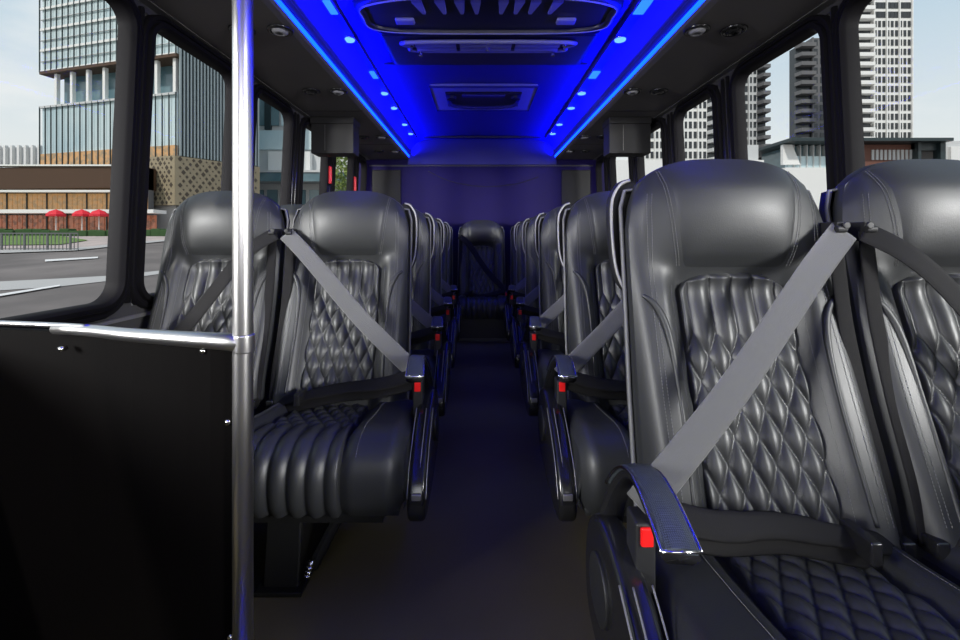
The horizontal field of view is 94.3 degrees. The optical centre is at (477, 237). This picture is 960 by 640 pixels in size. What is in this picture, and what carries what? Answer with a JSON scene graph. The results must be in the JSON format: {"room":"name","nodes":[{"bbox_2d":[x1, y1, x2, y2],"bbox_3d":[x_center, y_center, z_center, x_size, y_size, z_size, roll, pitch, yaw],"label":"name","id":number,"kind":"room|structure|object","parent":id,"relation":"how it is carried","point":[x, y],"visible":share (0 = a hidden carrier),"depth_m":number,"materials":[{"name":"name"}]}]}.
{"room":"vehicle interior","nodes":[
{"label":"vehicle interior","id":0,"kind":"room"},
{"bbox_2d":[85,0,303,328],"bbox_3d":[-1.248,-0.095,1.640,0.127,2.050,6.480,0,0,0],"label":"wall","id":1,"kind":"structure","parent":0,"point":[127,309],"depth_m":1.61,"materials":[{"name":"grey plastic"}]},
{"bbox_2d":[0,0,142,328],"bbox_3d":[-1.226,-0.285,0.487,0.107,1.110,2.185,0,0,0],"label":"window","id":2,"kind":"structure","parent":1,"relation":"in","point":[117,287],"depth_m":1.52,"materials":[{"name":"black"}]},
{"bbox_2d":[89,311,150,325],"bbox_3d":[-1.245,0.284,1.590,0.016,0.012,6.380,0,0,0],"label":"trim","id":3,"kind":"structure","parent":1,"relation":"attached to","point":[116,320],"depth_m":1.55,"materials":[{"name":"grey plastic"}]},
{"bbox_2d":[124,5,144,302],"bbox_3d":[-1.221,-0.295,1.580,0.073,1.051,0.021,0,0,0],"label":"trim","id":4,"kind":"structure","parent":1,"relation":"attached to","point":[141,9],"depth_m":1.58,"materials":[{"name":"black plastic"}]},
{"bbox_2d":[131,14,231,308],"bbox_3d":[-1.226,-0.285,1.905,0.107,1.110,0.650,0,0,0],"label":"window","id":5,"kind":"structure","parent":1,"relation":"in","point":[155,24],"depth_m":1.62,"materials":[{"name":"black plastic"}]},
{"bbox_2d":[138,0,369,159],"bbox_3d":[-1.181,-0.854,1.590,0.035,0.032,6.380,0,0,0],"label":"trim","id":6,"kind":"structure","parent":1,"relation":"attached to","point":[148,3],"depth_m":1.90,"materials":[{"name":"grey plastic"}]},
{"bbox_2d":[254,84,294,205],"bbox_3d":[-1.226,-0.285,2.605,0.107,1.110,0.550,0,0,0],"label":"window","id":7,"kind":"structure","parent":1,"relation":"in","point":[261,92],"depth_m":2.83,"materials":[{"name":"black plastic"}]},
{"bbox_2d":[150,0,408,159],"bbox_3d":[-0.965,-0.864,1.590,0.460,0.043,6.380,0,0,0],"label":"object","id":8,"kind":"structure","parent":1,"relation":"attached to","point":[289,65],"depth_m":2.14,"materials":[{"name":"grey plastic"}]},
{"bbox_2d":[291,112,296,203],"bbox_3d":[-1.221,-0.295,2.910,0.073,1.051,0.021,0,0,0],"label":"trim","id":9,"kind":"structure","parent":1,"relation":"attached to","point":[295,113],"depth_m":2.90,"materials":[{"name":"black plastic"}]},
{"bbox_2d":[293,114,299,203],"bbox_3d":[-1.221,-0.295,2.960,0.073,1.051,0.021,0,0,0],"label":"trim","id":10,"kind":"structure","parent":1,"relation":"attached to","point":[298,115],"depth_m":2.95,"materials":[{"name":"black plastic"}]},
{"bbox_2d":[296,117,328,203],"bbox_3d":[-1.226,-0.285,3.272,0.107,1.110,0.565,0,0,0],"label":"window","id":11,"kind":"structure","parent":1,"relation":"in","point":[305,124],"depth_m":3.02,"materials":[{"name":"black plastic"}]},
{"bbox_2d":[328,165,331,185],"bbox_3d":[-1.196,-0.507,3.580,0.040,0.164,0.056,0,0,0],"label":"lever","id":12,"kind":"object","parent":1,"relation":"attached to","point":[330,167],"visible":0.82,"depth_m":3.56,"materials":[{"name":"red plastic"}]},
{"bbox_2d":[310,117,359,156],"bbox_3d":[-1.016,-0.716,3.175,0.305,0.252,0.170,0,0,0],"label":"box","id":13,"kind":"object","parent":1,"relation":"hanging from","point":[330,136],"visible":1,"depth_m":3.10,"materials":[{"name":"black plastic"}]},
{"bbox_2d":[330,157,353,191],"bbox_3d":[-1.226,-0.285,3.962,0.107,1.110,0.605,0,0,0],"label":"window frame","id":14,"kind":"structure","parent":1,"relation":"in","point":[350,165],"depth_m":4.21,"materials":[{"name":"black metal"}]},
{"bbox_2d":[355,154,366,190],"bbox_3d":[-1.226,-0.285,4.560,0.107,1.110,0.390,0,0,0],"label":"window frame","id":15,"kind":"structure","parent":1,"relation":"in","point":[360,159],"depth_m":4.68,"materials":[{"name":"black"}]},
{"bbox_2d":[254,342,626,639],"bbox_3d":[0.035,0.970,1.640,2.800,0.080,6.480,0,0,0],"label":"floor","id":16,"kind":"structure","parent":0,"point":[491,557],"depth_m":1.31,"materials":[{"name":"plastic"}]},
{"bbox_2d":[0,0,255,639],"bbox_3d":[-0.834,-0.062,0.961,0.820,1.985,0.099,0,0,9],"label":"barrier","id":17,"kind":"object","parent":16,"relation":"on","point":[127,454],"visible":1,"depth_m":0.94,"materials":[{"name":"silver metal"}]},
{"bbox_2d":[147,191,289,415],"bbox_3d":[-0.987,0.372,1.472,0.513,1.115,0.718,0,0,0],"label":"seat","id":18,"kind":"object","parent":16,"relation":"on","point":[193,292],"visible":0.38,"depth_m":1.66,"materials":[{"name":"black leather"}]},
{"bbox_2d":[280,204,303,228],"bbox_3d":[-0.987,0.372,2.172,0.513,1.115,0.718,0,0,0],"label":"seat","id":19,"kind":"object","parent":16,"relation":"on","point":[292,208],"visible":0.02,"depth_m":2.40,"materials":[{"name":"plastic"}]},
{"bbox_2d":[254,191,438,596],"bbox_3d":[-0.434,0.372,1.473,0.601,1.115,0.700,0,0,0],"label":"seat","id":20,"kind":"object","parent":16,"relation":"on","point":[339,437],"visible":0.97,"depth_m":1.46,"materials":[{"name":"black leather"}]},
{"bbox_2d":[254,399,416,515],"bbox_3d":[-0.456,0.628,1.364,0.533,0.204,0.471,0,0,0],"label":"seat cushion","id":21,"kind":"object","parent":20,"relation":"on","point":[313,457],"depth_m":1.16,"materials":[{"name":"black leather"}]},
{"bbox_2d":[409,208,450,416],"bbox_3d":[-0.434,0.372,2.173,0.601,1.115,0.700,0,0,0],"label":"seat","id":22,"kind":"object","parent":16,"relation":"on","point":[425,328],"visible":0.2,"depth_m":2.19,"materials":[{"name":"black leather"}]},
{"bbox_2d":[409,349,436,399],"bbox_3d":[-0.456,0.628,2.064,0.533,0.204,0.471,0,0,0],"label":"seat cushion","id":23,"kind":"object","parent":22,"relation":"on","point":[431,354],"depth_m":2.03,"materials":[{"name":"black plastic"}]},
{"bbox_2d":[422,213,457,367],"bbox_3d":[-0.434,0.372,2.873,0.601,1.115,0.700,0,0,0],"label":"seat","id":24,"kind":"object","parent":16,"relation":"on","point":[440,305],"visible":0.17,"depth_m":2.89,"materials":[{"name":"black leather"}]},
{"bbox_2d":[430,327,446,349],"bbox_3d":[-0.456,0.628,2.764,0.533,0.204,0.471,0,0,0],"label":"seat belt buckle","id":25,"kind":"object","parent":24,"relation":"on","point":[431,341],"depth_m":2.53,"materials":[{"name":"black plastic"}]},
{"bbox_2d":[434,218,461,340],"bbox_3d":[-0.434,0.372,3.573,0.601,1.115,0.700,0,0,0],"label":"seat","id":26,"kind":"object","parent":16,"relation":"on","point":[448,290],"visible":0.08,"depth_m":3.58,"materials":[{"name":"black leather"}]},
{"bbox_2d":[447,224,452,284],"bbox_3d":[-0.483,0.372,4.272,0.513,1.115,0.718,0,0,0],"label":"seat","id":27,"kind":"object","parent":16,"relation":"on","point":[450,252],"visible":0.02,"depth_m":4.45,"materials":[{"name":"black leather"}]},
{"bbox_2d":[457,220,509,341],"bbox_3d":[0.044,0.372,4.293,0.505,1.115,0.700,0,0,0],"label":"seat","id":28,"kind":"object","parent":16,"relation":"on","point":[481,277],"visible":0.97,"depth_m":4.38,"materials":[{"name":"black leather"}]},
{"bbox_2d":[459,295,505,318],"bbox_3d":[0.040,0.628,4.184,0.496,0.204,0.471,0,0,0],"label":"seat cushion","id":29,"kind":"object","parent":28,"relation":"on","point":[472,306],"depth_m":3.96,"materials":[{"name":"black leather"}]},
{"bbox_2d":[510,221,522,301],"bbox_3d":[0.557,0.372,4.272,0.513,1.115,0.718,0,0,0],"label":"seat","id":30,"kind":"object","parent":16,"relation":"on","point":[512,248],"visible":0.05,"depth_m":4.45,"materials":[{"name":"black leather"}]},
{"bbox_2d":[503,217,533,340],"bbox_3d":[0.508,0.372,3.573,0.601,1.115,0.700,0,0,0],"label":"seat","id":31,"kind":"object","parent":16,"relation":"on","point":[513,291],"visible":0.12,"depth_m":3.60,"materials":[{"name":"black leather"}]},
{"bbox_2d":[512,309,525,323],"bbox_3d":[0.529,0.628,3.464,0.533,0.204,0.471,0,0,0],"label":"seat cushion","id":32,"kind":"object","parent":31,"relation":"on","point":[523,316],"depth_m":3.24,"materials":[{"name":"black leather"}]},
{"bbox_2d":[510,212,547,367],"bbox_3d":[0.508,0.372,2.873,0.601,1.115,0.700,0,0,0],"label":"seat","id":33,"kind":"object","parent":16,"relation":"on","point":[528,305],"visible":0.15,"depth_m":2.92,"materials":[{"name":"black leather"}]},
{"bbox_2d":[520,323,539,349],"bbox_3d":[0.529,0.628,2.764,0.533,0.204,0.471,0,0,0],"label":"seat cushion","id":34,"kind":"object","parent":33,"relation":"on","point":[522,326],"depth_m":2.67,"materials":[{"name":"black leather"}]},
{"bbox_2d":[519,204,573,416],"bbox_3d":[0.508,0.372,2.173,0.601,1.115,0.700,0,0,0],"label":"seat","id":35,"kind":"object","parent":16,"relation":"on","point":[548,327],"visible":0.15,"depth_m":2.21,"materials":[{"name":"black leather"}]},
{"bbox_2d":[535,349,564,389],"bbox_3d":[0.529,0.628,2.064,0.533,0.204,0.471,0,0,0],"label":"seat cushion","id":36,"kind":"object","parent":35,"relation":"on","point":[542,356],"depth_m":1.97,"materials":[{"name":"black leather"}]},
{"bbox_2d":[538,191,633,522],"bbox_3d":[0.508,0.372,1.473,0.601,1.115,0.700,0,0,0],"label":"seat","id":37,"kind":"object","parent":16,"relation":"on","point":[583,428],"visible":0.31,"depth_m":1.47,"materials":[{"name":"black leather"}]},
{"bbox_2d":[564,399,633,515],"bbox_3d":[0.529,0.628,1.364,0.533,0.204,0.471,0,0,0],"label":"seat cushion","id":38,"kind":"object","parent":37,"relation":"on","point":[596,431],"depth_m":1.20,"materials":[{"name":"black leather"}]},
{"bbox_2d":[586,159,959,639],"bbox_3d":[0.508,0.372,0.773,0.601,1.115,0.700,0,0,0],"label":"seat","id":39,"kind":"object","parent":16,"relation":"on","point":[757,479],"visible":1,"depth_m":0.87,"materials":[{"name":"black leather"}]},
{"bbox_2d":[651,543,959,639],"bbox_3d":[0.529,0.628,0.664,0.533,0.204,0.471,0,0,0],"label":"seat cushion","id":40,"kind":"object","parent":39,"relation":"on","point":[777,591],"depth_m":0.69,"materials":[{"name":"black leather"}]},
{"bbox_2d":[819,159,959,586],"bbox_3d":[1.061,0.372,0.772,0.513,1.115,0.718,0,0,0],"label":"seat","id":41,"kind":"object","parent":16,"relation":"on","point":[903,263],"visible":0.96,"depth_m":0.94,"materials":[{"name":"black leather"}]},
{"bbox_2d":[920,547,959,586],"bbox_3d":[1.058,0.628,0.664,0.473,0.204,0.471,0,0,0],"label":"seat cushion","id":42,"kind":"object","parent":41,"relation":"on","point":[945,561],"depth_m":0.80,"materials":[{"name":"black leather"}]},
{"bbox_2d":[358,138,604,291],"bbox_3d":[0.035,-0.120,4.820,2.800,2.100,0.120,0,0,0],"label":"wall","id":43,"kind":"structure","parent":0,"point":[455,204],"depth_m":4.78,"materials":[{"name":"blue plastic"}]},
{"bbox_2d":[267,24,292,36],"bbox_3d":[-0.800,-0.834,1.800,0.100,0.020,0.100,0,0,0],"label":"light","id":44,"kind":"object","parent":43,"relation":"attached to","point":[275,29],"visible":1,"depth_m":1.78,"materials":[{"name":"black plastic"}]},
{"bbox_2d":[302,88,320,94],"bbox_3d":[-0.955,-0.834,2.550,0.100,0.020,0.100,0,0,0],"label":"air nozzle","id":45,"kind":"object","parent":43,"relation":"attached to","point":[310,91],"visible":1,"depth_m":2.53,"materials":[{"name":"black plastic"}]},
{"bbox_2d":[329,88,346,94],"bbox_3d":[-0.800,-0.834,2.550,0.100,0.020,0.100,0,0,0],"label":"light","id":46,"kind":"object","parent":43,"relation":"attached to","point":[337,91],"visible":1,"depth_m":2.53,"materials":[{"name":"black plastic"}]},
{"bbox_2d":[275,0,409,156],"bbox_3d":[-0.737,-0.874,1.585,0.012,0.020,6.370,0,0,0],"label":"led strip","id":47,"kind":"object","parent":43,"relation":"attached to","point":[279,2],"visible":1,"depth_m":2.18,"materials":[{"name":"blue plastic"}]},
{"bbox_2d":[372,170,400,203],"bbox_3d":[-0.980,-0.450,4.770,0.310,0.560,0.020,0,0,0],"label":"trim","id":48,"kind":"structure","parent":43,"relation":"attached to","point":[386,182],"depth_m":4.76,"materials":[{"name":"black plastic"}]},
{"bbox_2d":[369,165,592,165],"bbox_3d":[0.035,-0.776,4.774,2.400,0.012,0.012,0,0,0],"label":"trim","id":49,"kind":"structure","parent":43,"relation":"attached to","point":[369,165],"depth_m":4.77,"materials":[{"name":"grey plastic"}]},
{"bbox_2d":[428,171,537,186],"bbox_3d":[0.053,-0.635,4.777,1.184,0.175,0.007,0,0,0],"label":"trim","id":50,"kind":"structure","parent":43,"relation":"attached to","point":[428,171],"depth_m":4.77,"materials":[{"name":"black"}]},
{"bbox_2d":[383,62,587,137],"bbox_3d":[0.045,-1.051,3.649,1.260,0.018,1.978,0,0,0],"label":"trim","id":51,"kind":"structure","parent":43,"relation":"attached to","point":[389,63],"depth_m":4.62,"materials":[{"name":"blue plastic"}]},
{"bbox_2d":[561,170,589,205],"bbox_3d":[1.050,-0.450,4.770,0.310,0.560,0.020,0,0,0],"label":"trim","id":52,"kind":"structure","parent":43,"relation":"attached to","point":[575,184],"depth_m":4.76,"materials":[{"name":"black plastic"}]},
{"bbox_2d":[554,0,704,156],"bbox_3d":[0.824,-0.874,1.585,0.012,0.020,6.370,0,0,0],"label":"led strip","id":53,"kind":"object","parent":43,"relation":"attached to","point":[691,11],"visible":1,"depth_m":2.19,"materials":[{"name":"blue plastic"}]},
{"bbox_2d":[623,88,641,94],"bbox_3d":[0.885,-0.834,2.550,0.100,0.020,0.100,0,0,0],"label":"light","id":54,"kind":"object","parent":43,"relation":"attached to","point":[632,91],"visible":1,"depth_m":2.53,"materials":[{"name":"black plastic"}]},
{"bbox_2d":[649,88,667,94],"bbox_3d":[1.035,-0.834,2.550,0.100,0.020,0.100,0,0,0],"label":"air nozzle","id":55,"kind":"object","parent":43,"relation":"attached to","point":[659,91],"visible":1,"depth_m":2.53,"materials":[{"name":"black plastic"}]},
{"bbox_2d":[683,24,710,36],"bbox_3d":[0.885,-0.834,1.800,0.100,0.020,0.100,0,0,0],"label":"light","id":56,"kind":"object","parent":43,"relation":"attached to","point":[699,29],"visible":1,"depth_m":1.78,"materials":[{"name":"black plastic"}]},
{"bbox_2d":[720,24,747,36],"bbox_3d":[1.035,-0.834,1.800,0.100,0.020,0.100,0,0,0],"label":"air nozzle","id":57,"kind":"object","parent":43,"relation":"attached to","point":[737,29],"visible":1,"depth_m":1.78,"materials":[{"name":"black plastic"}]},
{"bbox_2d":[281,0,698,153],"bbox_3d":[0.035,-1.035,1.640,2.720,0.330,6.480,0,0,0],"label":"ceiling","id":58,"kind":"structure","parent":0,"point":[408,85],"depth_m":2.88,"materials":[{"name":"blue plastic"}]},
{"bbox_2d":[330,0,416,138],"bbox_3d":[-0.655,-1.030,2.875,0.074,0.031,3.350,0,0,0],"label":"rail","id":59,"kind":"object","parent":58,"relation":"attached to","point":[340,17],"visible":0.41,"depth_m":2.51,"materials":[{"name":"blue plastic"}]},
{"bbox_2d":[322,0,337,14],"bbox_3d":[-0.655,-1.011,1.950,0.048,0.006,0.120,0,0,0],"label":"lens","id":60,"kind":"object","parent":59,"relation":"attached to","point":[327,3],"visible":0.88,"depth_m":1.95,"materials":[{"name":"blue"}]},
{"bbox_2d":[345,36,355,42],"bbox_3d":[-0.655,-1.008,2.260,0.069,0.012,0.069,0,0,0],"label":"ceiling lamp","id":61,"kind":"object","parent":59,"relation":"attached to","point":[349,39],"visible":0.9,"depth_m":2.25,"materials":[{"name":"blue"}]},
{"bbox_2d":[429,83,538,110],"bbox_3d":[0.040,-1.032,3.350,0.758,0.071,0.571,0,0,0],"label":"roof hatch","id":62,"kind":"object","parent":58,"relation":"attached to","point":[463,96],"visible":1,"depth_m":3.24,"materials":[{"name":"grey plastic"}]},
{"bbox_2d":[352,0,623,34],"bbox_3d":[0.045,-1.021,2.015,1.203,0.048,0.354,0,0,0],"label":"air conditioner","id":63,"kind":"object","parent":58,"relation":"attached to","point":[432,17],"visible":1,"depth_m":2.04,"materials":[{"name":"black plastic"}]},
{"bbox_2d":[377,30,600,64],"bbox_3d":[0.055,-1.018,2.462,1.128,0.065,0.463,0,0,0],"label":"ceiling vent","id":64,"kind":"object","parent":58,"relation":"in","point":[403,49],"visible":0.95,"depth_m":2.38,"materials":[{"name":"black plastic"}]},
{"bbox_2d":[545,0,641,138],"bbox_3d":[0.722,-1.030,2.875,0.074,0.031,3.350,0,0,0],"label":"rail","id":65,"kind":"object","parent":58,"relation":"attached to","point":[629,20],"visible":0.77,"depth_m":2.52,"materials":[{"name":"blue plastic"}]},
{"bbox_2d":[588,71,600,78],"bbox_3d":[0.722,-1.011,2.760,0.048,0.006,0.120,0,0,0],"label":"lens","id":66,"kind":"object","parent":65,"relation":"attached to","point":[594,74],"visible":1,"depth_m":2.74,"materials":[{"name":"blue"}]},
{"bbox_2d":[613,36,626,42],"bbox_3d":[0.722,-1.008,2.260,0.069,0.012,0.069,0,0,0],"label":"ceiling lamp","id":67,"kind":"object","parent":65,"relation":"attached to","point":[619,39],"visible":1,"depth_m":2.25,"materials":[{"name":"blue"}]},
{"bbox_2d":[633,0,652,14],"bbox_3d":[0.722,-1.011,1.950,0.048,0.006,0.120,0,0,0],"label":"lens","id":68,"kind":"object","parent":65,"relation":"attached to","point":[643,6],"visible":1,"depth_m":1.95,"materials":[{"name":"blue plastic"}]},
{"bbox_2d":[662,0,841,158],"bbox_3d":[1.318,-0.095,1.640,0.127,2.050,6.480,0,0,0],"label":"wall","id":69,"kind":"structure","parent":0,"point":[826,11],"depth_m":2.29,"materials":[{"name":"grey plastic"}]},
{"bbox_2d":[595,154,607,191],"bbox_3d":[1.296,-0.285,4.560,0.107,1.110,0.390,0,0,0],"label":"window","id":70,"kind":"structure","parent":69,"relation":"in","point":[601,159],"depth_m":4.67,"materials":[{"name":"black"}]},
{"bbox_2d":[607,157,609,190],"bbox_3d":[1.291,-0.295,4.338,0.073,1.051,0.021,0,0,0],"label":"trim","id":71,"kind":"structure","parent":69,"relation":"attached to","point":[607,157],"depth_m":4.33,"materials":[{"name":"black plastic"}]},
{"bbox_2d":[609,157,633,190],"bbox_3d":[1.296,-0.285,3.962,0.107,1.110,0.605,0,0,0],"label":"window","id":72,"kind":"structure","parent":69,"relation":"in","point":[612,160],"depth_m":4.21,"materials":[{"name":"black"}]},
{"bbox_2d":[603,117,651,156],"bbox_3d":[1.060,-0.716,3.175,0.298,0.252,0.170,0,0,0],"label":"box","id":73,"kind":"object","parent":69,"relation":"hanging from","point":[623,136],"visible":1,"depth_m":3.10,"materials":[{"name":"black plastic"}]},
{"bbox_2d":[633,157,635,182],"bbox_3d":[1.291,-0.295,3.631,0.073,1.051,0.021,0,0,0],"label":"trim","id":74,"kind":"structure","parent":69,"relation":"attached to","point":[634,173],"depth_m":3.62,"materials":[{"name":"black plastic"}]},
{"bbox_2d":[636,117,668,181],"bbox_3d":[1.296,-0.285,3.272,0.107,1.110,0.565,0,0,0],"label":"window","id":75,"kind":"structure","parent":69,"relation":"in","point":[660,122],"depth_m":3.04,"materials":[{"name":"black plastic"}]},
{"bbox_2d":[666,114,671,163],"bbox_3d":[1.291,-0.295,2.960,0.073,1.051,0.021,0,0,0],"label":"trim","id":76,"kind":"structure","parent":69,"relation":"attached to","point":[667,115],"depth_m":2.95,"materials":[{"name":"black plastic"}]},
{"bbox_2d":[670,112,673,162],"bbox_3d":[1.291,-0.295,2.910,0.073,1.051,0.021,0,0,0],"label":"trim","id":77,"kind":"structure","parent":69,"relation":"attached to","point":[671,113],"depth_m":2.90,"materials":[{"name":"black plastic"}]},
{"bbox_2d":[555,0,825,159],"bbox_3d":[1.044,-0.864,1.590,0.443,0.043,6.380,0,0,0],"label":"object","id":78,"kind":"structure","parent":69,"relation":"attached to","point":[682,64],"depth_m":2.07,"materials":[{"name":"grey plastic"}]},
{"bbox_2d":[672,84,723,162],"bbox_3d":[1.296,-0.285,2.605,0.107,1.110,0.550,0,0,0],"label":"window","id":79,"kind":"structure","parent":69,"relation":"in","point":[711,91],"depth_m":2.52,"materials":[{"name":"black"}]},
{"bbox_2d":[593,0,836,159],"bbox_3d":[1.251,-0.854,1.590,0.035,0.032,6.380,0,0,0],"label":"trim","id":80,"kind":"structure","parent":69,"relation":"attached to","point":[826,3],"depth_m":2.02,"materials":[{"name":"grey plastic"}]},
{"bbox_2d":[720,79,727,158],"bbox_3d":[1.291,-0.295,2.303,0.073,1.051,0.021,0,0,0],"label":"trim","id":81,"kind":"structure","parent":69,"relation":"attached to","point":[722,82],"depth_m":2.29,"materials":[{"name":"black plastic"}]},
{"bbox_2d":[725,76,731,158],"bbox_3d":[1.291,-0.295,2.257,0.073,1.051,0.021,0,0,0],"label":"trim","id":82,"kind":"structure","parent":69,"relation":"attached to","point":[727,80],"depth_m":2.25,"materials":[{"name":"black plastic"}]},
{"bbox_2d":[729,14,838,189],"bbox_3d":[1.296,-0.285,1.905,0.107,1.110,0.650,0,0,0],"label":"window","id":83,"kind":"structure","parent":69,"relation":"in","point":[812,25],"depth_m":1.73,"materials":[{"name":"black"}]},
{"bbox_2d":[830,5,837,28],"bbox_3d":[1.291,-0.295,1.580,0.073,1.051,0.021,0,0,0],"label":"trim","id":84,"kind":"structure","parent":69,"relation":"attached to","point":[833,9],"depth_m":1.57,"materials":[{"name":"black plastic"}]},
{"bbox_2d":[832,0,871,182],"bbox_3d":[1.296,-0.285,0.487,0.107,1.110,2.185,0,0,0],"label":"window","id":85,"kind":"structure","parent":69,"relation":"in","point":[845,31],"depth_m":1.53,"materials":[{"name":"black"}]},
{"label":"outside","id":86,"kind":"structure","parent":0,"visible":0},
{"bbox_2d":[3,236,164,249],"bbox_3d":[-55.087,-0.051,39.556,63.513,1.665,25.618,0,0,0],"label":"pavement","id":87,"kind":"structure","parent":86,"point":[89,240],"depth_m":33.55,"materials":[{"name":"grey concrete"}]},
{"bbox_2d":[0,233,78,250],"bbox_3d":[-29.924,0.233,27.500,10.445,1.120,0.090,0,0,0],"label":"railing","id":88,"kind":"object","parent":87,"relation":"on","point":[1,234],"visible":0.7,"depth_m":27.48,"materials":[{"name":"grey metal"}]},
{"bbox_2d":[3,236,84,244],"bbox_3d":[-50.630,0.064,36.860,42.848,0.856,13.175,0,0,0],"label":"lawn","id":89,"kind":"structure","parent":87,"relation":"on","point":[7,237],"depth_m":34.84,"materials":[{"name":"green plant"}]},
{"bbox_2d":[45,209,65,229],"bbox_3d":[-42.200,-1.587,44.500,1.404,2.550,1.404,0,0,22],"label":"parasol","id":90,"kind":"object","parent":87,"relation":"on","point":[55,213],"visible":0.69,"depth_m":44.28,"materials":[{"name":"red fabric"}]},
{"bbox_2d":[0,240,163,252],"bbox_3d":[-32.660,0.500,27.890,21.558,0.806,9.372,0,0,-29],"label":"kerb","id":91,"kind":"object","parent":87,"relation":"on","point":[98,246],"visible":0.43,"depth_m":27.63,"materials":[{"name":"grey concrete"}]},
{"bbox_2d":[72,209,91,229],"bbox_3d":[-39.600,-1.587,44.500,1.404,2.550,1.404,0,0,22],"label":"parasol","id":92,"kind":"object","parent":87,"relation":"on","point":[81,213],"visible":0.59,"depth_m":44.24,"materials":[{"name":"red fabric"}]},
{"bbox_2d":[0,164,165,230],"bbox_3d":[-51.584,-3.626,48.150,34.567,8.172,3.700,0,0,0],"label":"building","id":93,"kind":"structure","parent":87,"relation":"on","point":[28,192],"depth_m":47.48,"materials":[{"name":"brown brick"}]},
{"bbox_2d":[0,229,165,235],"bbox_3d":[-52.475,-0.505,41.702,51.050,0.750,0.996,0,0,0],"label":"hedge","id":94,"kind":"object","parent":87,"relation":"on","point":[153,232],"visible":0.51,"depth_m":41.28,"materials":[{"name":"green plant"}]},
{"bbox_2d":[89,209,108,229],"bbox_3d":[-37.900,-1.587,44.500,1.404,2.550,1.404,0,0,22],"label":"parasol","id":95,"kind":"object","parent":87,"relation":"on","point":[98,213],"visible":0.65,"depth_m":44.29,"materials":[{"name":"red fabric"}]},
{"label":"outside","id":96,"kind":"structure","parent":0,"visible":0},
{"bbox_2d":[0,241,163,317],"bbox_3d":[0.000,-4.245,70.000,320.000,12.350,260.000,0,0,0],"label":"street","id":97,"kind":"structure","parent":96,"point":[14,266],"depth_m":17.82,"materials":[{"name":"grey asphalt"}]},
{"bbox_2d":[0,145,42,167],"bbox_3d":[-68.375,-6.082,59.350,21.850,12.175,2.100,0,0,0],"label":"annex","id":98,"kind":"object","parent":97,"relation":"on","point":[12,154],"visible":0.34,"depth_m":58.50,"materials":[{"name":"grey metal"}]},
{"bbox_2d":[0,285,59,295],"bbox_3d":[-14.114,1.668,13.274,0.470,0.216,3.306,0,0,5],"label":"road marking","id":99,"kind":"object","parent":97,"relation":"on","point":[2,294],"visible":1,"depth_m":13.83,"materials":[{"name":"white paint"}]},
{"bbox_2d":[45,257,97,260],"bbox_3d":[-20.592,1.061,22.613,2.024,0.144,1.166,0,0,-44],"label":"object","id":100,"kind":"structure","parent":97,"relation":"on","point":[81,257],"depth_m":22.55,"materials":[{"name":"white paint"}]},
{"bbox_2d":[0,271,158,289],"bbox_3d":[-16.494,1.550,15.100,9.872,0.430,3.285,0,0,-29],"label":"path","id":101,"kind":"structure","parent":97,"relation":"on","point":[21,284],"depth_m":15.52,"materials":[{"name":"grey concrete"}]},
{"bbox_2d":[39,0,259,229],"bbox_3d":[-41.449,-31.370,56.773,25.001,63.400,10.033,0,0,16],"label":"building","id":102,"kind":"structure","parent":97,"relation":"on","point":[79,40],"depth_m":53.12,"materials":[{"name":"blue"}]},
{"bbox_2d":[259,99,347,205],"bbox_3d":[-28.106,-17.872,68.300,18.836,37.820,11.400,0,0,0],"label":"pale office","id":103,"kind":"structure","parent":97,"relation":"on","point":[271,124],"depth_m":65.60,"materials":[{"name":"grey"}]},
{"bbox_2d":[335,157,347,190],"bbox_3d":[-10.952,-4.221,39.977,5.224,9.012,5.218,0,0,0],"label":"street tree","id":104,"kind":"object","parent":97,"relation":"on","point":[341,186],"visible":0.16,"depth_m":38.82,"materials":[{"name":"green plant"}]},
{"bbox_2d":[644,98,713,159],"bbox_3d":[46.839,-32.421,100.800,21.128,61.001,4.400,0,0,0],"label":"skyscraper","id":105,"kind":"structure","parent":97,"relation":"on","point":[698,122],"depth_m":100.00,"materials":[{"name":"white concrete"}]},
{"bbox_2d":[616,145,763,182],"bbox_3d":[27.506,-5.596,63.000,22.112,14.427,6.000,0,0,0],"label":"hoarding","id":106,"kind":"object","parent":97,"relation":"on","point":[622,169],"visible":0.07,"depth_m":60.01,"materials":[{"name":"white"}]},
{"bbox_2d":[745,64,770,159],"bbox_3d":[68.568,-26.267,112.500,8.035,47.134,5.000,0,0,0],"label":"skyscraper","id":107,"kind":"structure","parent":97,"relation":"on","point":[755,92],"depth_m":111.89,"materials":[{"name":"grey concrete"}]},
{"bbox_2d":[758,137,826,209],"bbox_3d":[44.360,-4.820,62.500,9.978,16.112,11.000,0,0,0],"label":"glass pavilion","id":108,"kind":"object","parent":97,"relation":"on","point":[803,157],"visible":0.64,"depth_m":58.80,"materials":[{"name":"grey"}]},
{"bbox_2d":[789,37,823,137],"bbox_3d":[107.810,-33.071,140.500,15.930,59.701,5.000,0,0,0],"label":"skyscraper","id":109,"kind":"structure","parent":97,"relation":"on","point":[805,81],"depth_m":140.00,"materials":[{"name":"grey concrete"}]},
{"bbox_2d":[859,0,912,137],"bbox_3d":[99.457,-38.863,110.800,15.404,72.586,4.400,0,0,0],"label":"skyscraper","id":110,"kind":"structure","parent":97,"relation":"on","point":[885,26],"depth_m":109.88,"materials":[{"name":"white concrete"}]},
{"bbox_2d":[864,138,953,165],"bbox_3d":[55.955,-5.056,63.000,12.135,16.045,10.000,0,0,0],"label":"brick building","id":111,"kind":"structure","parent":97,"relation":"on","point":[877,150],"depth_m":59.68,"materials":[{"name":"brown"}]},
{"bbox_2d":[921,141,959,159],"bbox_3d":[73.079,-5.056,63.800,21.573,16.045,8.400,0,0,0],"label":"concrete block","id":112,"kind":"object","parent":97,"relation":"on","point":[952,147],"visible":0.18,"depth_m":60.01,"materials":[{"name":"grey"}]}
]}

